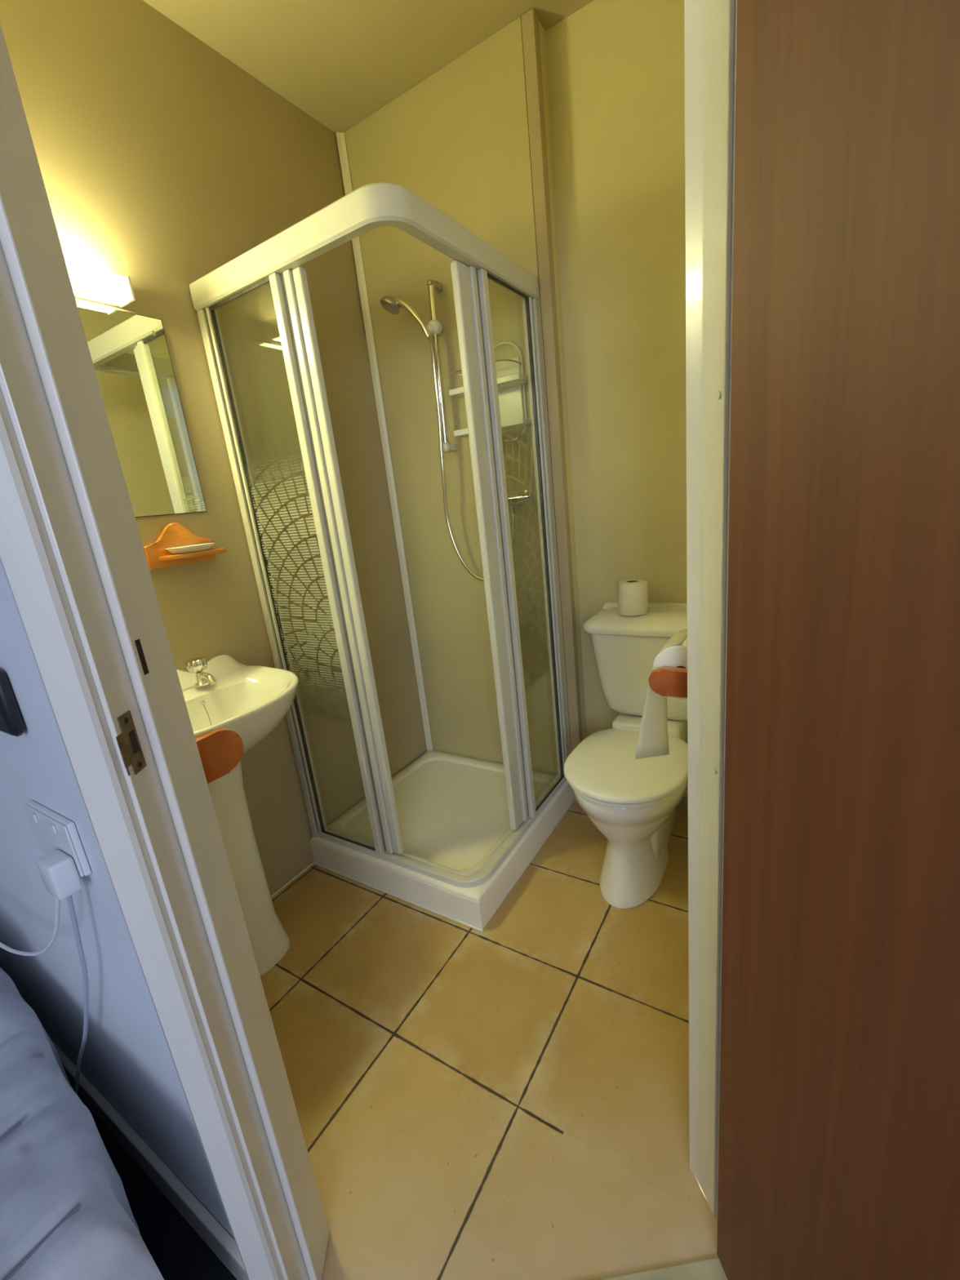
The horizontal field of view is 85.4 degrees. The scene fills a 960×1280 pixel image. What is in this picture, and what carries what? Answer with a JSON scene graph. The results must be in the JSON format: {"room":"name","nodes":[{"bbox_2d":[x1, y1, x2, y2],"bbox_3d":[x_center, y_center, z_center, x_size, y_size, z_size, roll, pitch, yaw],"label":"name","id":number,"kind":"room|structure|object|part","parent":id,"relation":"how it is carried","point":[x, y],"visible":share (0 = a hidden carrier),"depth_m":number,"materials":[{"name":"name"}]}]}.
{"room":"bedroom","nodes":[
{"label":"bedroom","id":0,"kind":"room"},
{"bbox_2d":[0,561,234,1238],"bbox_3d":[-1.830,-0.210,1.424,3.300,2.710,0.070,3,18,32],"label":"wall","id":1,"kind":"structure","parent":0,"point":[126,1056],"depth_m":0.90,"materials":[{"name":"paint"}]},
{"bbox_2d":[0,670,25,736],"bbox_3d":[-0.714,0.082,0.751,0.190,0.098,0.020,3,18,32],"label":"wall box","id":2,"kind":"object","parent":1,"relation":"attached to","point":[11,722],"visible":1,"depth_m":0.70,"materials":[{"name":"black plastic"}]},
{"bbox_2d":[23,800,91,876],"bbox_3d":[-0.631,0.294,0.772,0.151,0.086,0.016,3,18,32],"label":"wall socket","id":3,"kind":"object","parent":1,"relation":"attached to","point":[52,831],"visible":0.98,"depth_m":0.75,"materials":[{"name":"plastic"}]},
{"bbox_2d":[30,813,38,822],"bbox_3d":[-0.666,0.266,0.778,0.012,0.013,0.003,3,18,32],"label":"switch","id":4,"kind":"object","parent":3,"relation":"attached to","point":[34,815],"depth_m":0.78,"materials":[{"name":"plastic"}]},
{"bbox_2d":[48,823,57,833],"bbox_3d":[-0.609,0.269,0.742,0.012,0.013,0.003,3,18,32],"label":"switch","id":5,"kind":"object","parent":3,"relation":"attached to","point":[53,827],"depth_m":0.74,"materials":[{"name":"plastic"}]},
{"bbox_2d":[35,849,82,900],"bbox_3d":[-0.599,0.334,0.740,0.051,0.055,0.030,3,18,32],"label":"plug","id":6,"kind":"object","parent":3,"relation":"attached to","point":[58,871],"visible":1,"depth_m":0.73,"materials":[{"name":"plastic"}]},
{"bbox_2d":[0,897,60,955],"bbox_3d":[-0.823,0.454,0.877,0.492,0.198,0.011,1,17,25],"label":"charging cable","id":7,"kind":"object","parent":6,"relation":"attached to","point":[57,901],"visible":0.88,"depth_m":0.80,"materials":[{"name":"plastic"}]},
{"bbox_2d":[66,895,88,1094],"bbox_3d":[-0.804,0.737,0.992,0.596,0.806,0.049,1,17,25],"label":"power cable","id":8,"kind":"object","parent":6,"relation":"hanging from","point":[69,900],"visible":0.69,"depth_m":0.83,"materials":[{"name":"white plastic"}]},
{"bbox_2d":[48,1036,248,1279],"bbox_3d":[-1.726,1.014,1.720,3.258,0.084,0.016,3,18,32],"label":"baseboard","id":9,"kind":"structure","parent":1,"relation":"attached to","point":[205,1224],"depth_m":1.02,"materials":[{"name":"white paint"}]},
{"bbox_2d":[0,0,737,1279],"bbox_3d":[-0.029,0.071,0.645,0.844,2.084,0.146,-7,15,-3],"label":"door frame","id":10,"kind":"structure","parent":1,"relation":"attached to","point":[73,561],"depth_m":0.61,"materials":[{"name":"white paint"}]},
{"bbox_3d":[-0.395,0.118,0.586,0.002,0.070,0.033,-7,15,-3],"label":"strike plate","id":11,"kind":"part","parent":10,"relation":"part of","materials":[{"name":"gold metal"}]},
{"bbox_3d":[-0.418,0.155,0.581,0.043,2.039,0.038,-8,15,-7],"label":"architrave","id":12,"kind":"part","parent":10,"relation":"part of","materials":[{"name":"white paint"}]},
{"bbox_2d":[716,0,959,1279],"bbox_3d":[0.329,0.171,0.301,0.091,1.973,0.691,-8,15,-6],"label":"door","id":13,"kind":"structure","parent":10,"relation":"attached to","point":[839,1143],"depth_m":0.43,"materials":[{"name":"brown laminate"}]},
{"bbox_2d":[0,0,426,895],"bbox_3d":[-0.761,-0.429,1.794,0.100,2.710,1.800,3,18,32],"label":"wall","id":14,"kind":"structure","parent":0,"point":[163,162],"depth_m":1.52,"materials":[{"name":"paint"}]},
{"bbox_2d":[65,261,135,307],"bbox_3d":[-1.002,-0.849,1.204,0.073,0.054,0.342,3,18,32],"label":"wall lamp","id":15,"kind":"object","parent":14,"relation":"attached to","point":[88,283],"visible":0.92,"depth_m":1.28,"materials":[{"name":"beige"}]},
{"bbox_3d":[-1.028,-0.851,1.220,0.010,0.052,0.326,3,18,32],"label":"plate","id":16,"kind":"part","parent":15,"relation":"part of","materials":[{"name":"white plastic"}]},
{"bbox_2d":[75,300,206,517],"bbox_3d":[-1.000,-0.566,1.294,0.008,0.522,0.545,3,18,32],"label":"mirror","id":17,"kind":"object","parent":14,"relation":"attached to","point":[130,353],"visible":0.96,"depth_m":1.42,"materials":[{"name":"silver metal"}]},
{"bbox_2d":[142,522,226,570],"bbox_3d":[-0.842,-0.279,1.496,0.091,0.122,0.206,3,18,32],"label":"soap shelf","id":18,"kind":"object","parent":14,"relation":"attached to","point":[174,535],"visible":0.98,"depth_m":1.49,"materials":[{"name":"brown wood"}]},
{"bbox_2d":[165,542,214,554],"bbox_3d":[-0.830,-0.263,1.497,0.068,0.018,0.124,3,18,32],"label":"soap dish","id":19,"kind":"object","parent":18,"relation":"on","point":[190,548],"visible":1,"depth_m":1.47,"materials":[{"name":"white ceramic"}]},
{"bbox_2d":[196,300,426,832],"bbox_3d":[-0.545,-0.241,2.058,0.006,1.842,0.752,3,18,32],"label":"wall panel","id":20,"kind":"object","parent":14,"relation":"attached to","point":[251,335],"depth_m":2.02,"materials":[{"name":"glass"}]},
{"bbox_2d":[271,862,483,931],"bbox_3d":[-0.503,0.974,1.513,0.768,0.006,0.720,3,18,32],"label":"trim","id":21,"kind":"structure","parent":14,"relation":"attached to","point":[313,863],"depth_m":1.82,"materials":[{"name":"white plastic"}]},
{"bbox_2d":[142,0,593,133],"bbox_3d":[-0.243,-1.704,0.997,1.700,0.080,1.750,3,18,32],"label":"ceiling","id":22,"kind":"structure","parent":0,"point":[340,62],"depth_m":1.55,"materials":[{"name":"paint"}]},
{"bbox_2d":[78,800,718,1279],"bbox_3d":[-0.541,1.269,0.501,6.600,0.030,4.500,3,18,32],"label":"floor","id":23,"kind":"structure","parent":0,"point":[508,1100],"depth_m":1.19,"materials":[{"name":"tile"}]},
{"bbox_2d":[0,967,164,1279],"bbox_3d":[-1.559,1.069,0.684,1.931,0.448,1.478,3,18,32],"label":"bed","id":24,"kind":"object","parent":23,"relation":"on","point":[66,1213],"visible":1,"depth_m":0.71,"materials":[{"name":"fabric"}]},
{"bbox_2d":[176,654,298,976],"bbox_3d":[-0.707,0.531,1.468,0.424,0.922,0.576,3,18,32],"label":"sink","id":25,"kind":"object","parent":23,"relation":"on","point":[222,691],"visible":0.47,"depth_m":1.50,"materials":[{"name":"white ceramic"}]},
{"bbox_2d":[185,657,217,686],"bbox_3d":[-0.799,0.093,1.499,0.102,0.076,0.057,3,18,32],"label":"tap","id":26,"kind":"object","parent":25,"relation":"on","point":[197,664],"depth_m":1.50,"materials":[{"name":"silver metal"}]},
{"bbox_3d":[-0.753,0.226,1.449,0.007,0.087,0.067,-16,18,-33],"label":"plug chain","id":27,"kind":"part","parent":25,"relation":"part of","materials":[{"name":"silver metal"}]},
{"bbox_2d":[182,666,298,754],"bbox_3d":[-0.738,0.253,1.393,0.424,0.194,0.576,3,18,32],"label":"basin","id":28,"kind":"object","parent":25,"relation":"in","point":[251,702],"depth_m":1.50,"materials":[{"name":"white ceramic"}]},
{"bbox_2d":[309,750,574,929],"bbox_3d":[-0.123,0.718,2.103,0.764,0.112,0.768,3,18,32],"label":"shower tray","id":29,"kind":"object","parent":23,"relation":"on","point":[452,810],"visible":0.87,"depth_m":1.95,"materials":[{"name":"white ceramic"}]},
{"bbox_2d":[189,182,568,888],"bbox_3d":[-0.228,-0.227,1.847,0.755,1.856,0.752,3,18,32],"label":"shower enclosure","id":30,"kind":"object","parent":29,"relation":"on","point":[368,207],"visible":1,"depth_m":1.59,"materials":[{"name":"white metal"}]},
{"bbox_2d":[253,497,341,666],"bbox_3d":[-0.572,-0.141,1.655,0.271,0.850,0.001,3,18,32],"label":"print","id":31,"kind":"object","parent":30,"relation":"attached to","point":[306,497],"depth_m":1.64},
{"bbox_3d":[-0.384,-0.112,1.569,0.056,1.755,0.036,3,18,32],"label":"sliding door","id":32,"kind":"part","parent":30,"relation":"part of","materials":[{"name":"white metal"}]},
{"bbox_3d":[-0.323,-1.083,1.617,0.755,0.071,0.752,3,18,32],"label":"head rail","id":33,"kind":"part","parent":30,"relation":"part of","materials":[{"name":"white metal"}]},
{"bbox_3d":[-0.132,0.651,2.092,0.743,0.024,0.740,3,18,32],"label":"sill rail","id":34,"kind":"part","parent":30,"relation":"part of","materials":[{"name":"white metal"}]},
{"bbox_3d":[0.046,-0.181,1.646,0.036,1.755,0.086,3,18,32],"label":"sliding door","id":35,"kind":"part","parent":30,"relation":"part of","materials":[{"name":"white metal"}]},
{"bbox_2d":[564,601,688,908],"bbox_3d":[0.535,0.360,1.736,0.476,0.848,0.660,3,18,32],"label":"toilet","id":36,"kind":"object","parent":23,"relation":"on","point":[633,802],"visible":0.82,"depth_m":1.68,"materials":[{"name":"white ceramic"}]},
{"bbox_3d":[0.469,0.388,1.660,0.374,0.022,0.454,3,18,32],"label":"lid","id":37,"kind":"part","parent":36,"relation":"part of","materials":[{"name":"white plastic"}]},
{"bbox_3d":[0.474,0.406,1.670,0.362,0.014,0.454,3,18,32],"label":"seat","id":38,"kind":"part","parent":36,"relation":"part of","materials":[{"name":"white plastic"}]},
{"bbox_3d":[0.518,0.592,1.756,0.350,0.393,0.516,3,18,32],"label":"bowl","id":39,"kind":"part","parent":36,"relation":"part of","materials":[{"name":"white ceramic"}]},
{"bbox_2d":[617,578,648,616],"bbox_3d":[0.531,-0.149,1.808,0.100,0.112,0.100,3,18,32],"label":"toilet roll","id":40,"kind":"object","parent":36,"relation":"on","point":[633,593],"visible":1,"depth_m":1.77,"materials":[{"name":"paper"}]},
{"bbox_3d":[0.608,-0.069,1.814,0.476,0.060,0.222,3,18,32],"label":"cistern lid","id":41,"kind":"part","parent":36,"relation":"part of","materials":[{"name":"white ceramic"}]},
{"bbox_2d":[612,712,687,743],"bbox_3d":[0.632,0.348,1.919,0.236,0.157,0.200,3,18,32],"label":"toilet seat hinge","id":42,"kind":"object","parent":36,"relation":"attached to","point":[624,722],"depth_m":1.85,"materials":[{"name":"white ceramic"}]},
{"bbox_2d":[597,1257,727,1279],"bbox_3d":[0.085,1.089,0.843,0.730,0.005,0.044,-7,15,-3],"label":"threshold strip","id":43,"kind":"object","parent":23,"relation":"on","point":[712,1268],"visible":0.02,"depth_m":0.87,"materials":[{"name":"beige"}]},
{"bbox_2d":[520,0,688,795],"bbox_3d":[0.336,-0.596,1.961,1.570,2.710,0.200,3,18,32],"label":"wall","id":44,"kind":"structure","parent":0,"point":[613,71],"depth_m":1.69,"materials":[{"name":"paint"}]},
{"bbox_2d":[335,131,432,751],"bbox_3d":[-0.383,-0.667,2.252,0.024,2.526,0.024,3,18,32],"label":"trim","id":45,"kind":"structure","parent":44,"relation":"attached to","point":[340,137],"depth_m":2.21,"materials":[{"name":"white plastic"}]},
{"bbox_2d":[426,279,457,452],"bbox_3d":[-0.148,-1.005,1.934,0.058,0.582,0.109,3,18,32],"label":"riser rail","id":46,"kind":"object","parent":44,"relation":"attached to","point":[434,326],"visible":0.94,"depth_m":1.91,"materials":[{"name":"silver metal"}]},
{"bbox_2d":[380,295,431,338],"bbox_3d":[-0.274,-1.162,1.873,0.181,0.164,0.074,3,18,32],"label":"handset","id":47,"kind":"object","parent":46,"relation":"attached to","point":[392,304],"visible":1,"depth_m":1.86,"materials":[{"name":"silver metal"}]},
{"bbox_3d":[-0.245,-1.159,1.871,0.133,0.154,0.032,0,16,23],"label":"handle","id":48,"kind":"part","parent":47,"relation":"part of","materials":[{"name":"silver metal"}]},
{"bbox_2d":[344,16,571,774],"bbox_3d":[-0.064,-0.650,2.071,0.756,2.534,0.006,3,18,32],"label":"wall panel","id":49,"kind":"object","parent":44,"relation":"attached to","point":[458,140],"depth_m":2.00,"materials":[{"name":"beige paint"}]},
{"bbox_2d":[448,341,531,442],"bbox_3d":[0.037,-0.880,1.864,0.287,0.332,0.096,3,18,32],"label":"shower caddy","id":50,"kind":"object","parent":44,"relation":"attached to","point":[509,378],"visible":0.66,"depth_m":1.86,"materials":[{"name":"beige plastic"}]},
{"bbox_2d":[448,372,528,398],"bbox_3d":[0.031,-0.904,1.853,0.287,0.020,0.085,3,18,32],"label":"shelf","id":51,"kind":"object","parent":50,"relation":"attached to","point":[513,382],"depth_m":1.83,"materials":[{"name":"white plastic"}]},
{"bbox_2d":[453,417,531,437],"bbox_3d":[0.046,-0.770,1.889,0.287,0.020,0.085,3,18,32],"label":"shelf","id":52,"kind":"object","parent":50,"relation":"attached to","point":[517,422],"depth_m":1.83,"materials":[{"name":"white plastic"}]},
{"bbox_3d":[0.091,-0.961,1.857,0.116,0.073,0.006,3,18,32],"label":"panel","id":53,"kind":"part","parent":50,"relation":"part of","materials":[{"name":"beige plastic"}]},
{"bbox_3d":[0.095,-0.889,1.875,0.148,0.332,0.008,3,18,32],"label":"loop frame","id":54,"kind":"part","parent":50,"relation":"part of","materials":[{"name":"beige plastic"}]},
{"bbox_3d":[0.103,-0.849,1.887,0.116,0.135,0.006,3,18,32],"label":"panel","id":55,"kind":"part","parent":50,"relation":"part of","materials":[{"name":"white plastic"}]},
{"bbox_2d":[506,489,533,513],"bbox_3d":[0.136,-0.514,1.935,0.136,0.082,0.083,3,18,32],"label":"shower valve","id":56,"kind":"object","parent":44,"relation":"attached to","point":[515,499],"visible":0.81,"depth_m":1.92,"materials":[{"name":"silver metal"}]},
{"bbox_2d":[428,337,515,582],"bbox_3d":[-0.028,-0.660,1.953,0.292,0.898,0.033,1,17,25],"label":"shower hose","id":57,"kind":"object","parent":56,"relation":"attached to","point":[430,340],"visible":0.79,"depth_m":1.98,"materials":[{"name":"silver metal"}]},
{"bbox_2d":[509,505,515,513],"bbox_3d":[0.122,-0.489,1.949,0.020,0.028,0.020,3,18,32],"label":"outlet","id":58,"kind":"object","parent":56,"relation":"attached to","point":[512,507],"depth_m":1.94,"materials":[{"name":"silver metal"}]},
{"bbox_3d":[0.169,-0.525,1.890,0.033,0.039,0.051,3,18,32],"label":"lever","id":59,"kind":"part","parent":56,"relation":"part of","materials":[{"name":"silver metal"}]},
{"bbox_2d":[520,8,582,801],"bbox_3d":[0.289,-0.584,1.884,0.040,2.638,0.039,3,18,32],"label":"trim","id":60,"kind":"structure","parent":44,"relation":"attached to","point":[530,20],"depth_m":1.76,"materials":[{"name":"paint"}]},
{"bbox_2d":[676,795,688,812],"bbox_3d":[0.764,0.645,2.088,0.659,0.070,0.012,3,18,32],"label":"baseboard","id":61,"kind":"structure","parent":44,"relation":"attached to","point":[682,806],"depth_m":2.06,"materials":[{"name":"paint"}]},
{"bbox_3d":[-0.805,-0.168,0.842,0.855,2.710,0.030,3,18,32],"label":"wall","id":62,"kind":"structure","parent":0,"visible":0},
{"bbox_2d":[195,728,243,783],"bbox_3d":[-0.548,0.169,0.881,0.342,0.083,0.114,3,18,32],"label":"towel rail","id":63,"kind":"object","parent":62,"relation":"attached to","point":[220,750],"visible":0.33,"depth_m":0.81,"materials":[{"name":"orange wood"}]},
{"bbox_3d":[0.671,-0.408,1.124,0.100,2.710,1.090,3,18,32],"label":"wall","id":64,"kind":"structure","parent":0,"visible":0},
{"bbox_2d":[648,666,687,697],"bbox_3d":[0.357,0.046,0.861,0.112,0.070,0.168,3,18,32],"label":"toilet roll holder","id":65,"kind":"object","parent":64,"relation":"attached to","point":[664,681],"visible":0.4,"depth_m":0.81,"materials":[{"name":"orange wood"}]},
{"bbox_2d":[635,628,687,759],"bbox_3d":[0.337,0.111,0.886,0.122,0.246,0.104,3,18,32],"label":"toilet roll","id":66,"kind":"object","parent":65,"relation":"on","point":[653,739],"visible":0.59,"depth_m":0.90,"materials":[{"name":"paper"}]}
]}

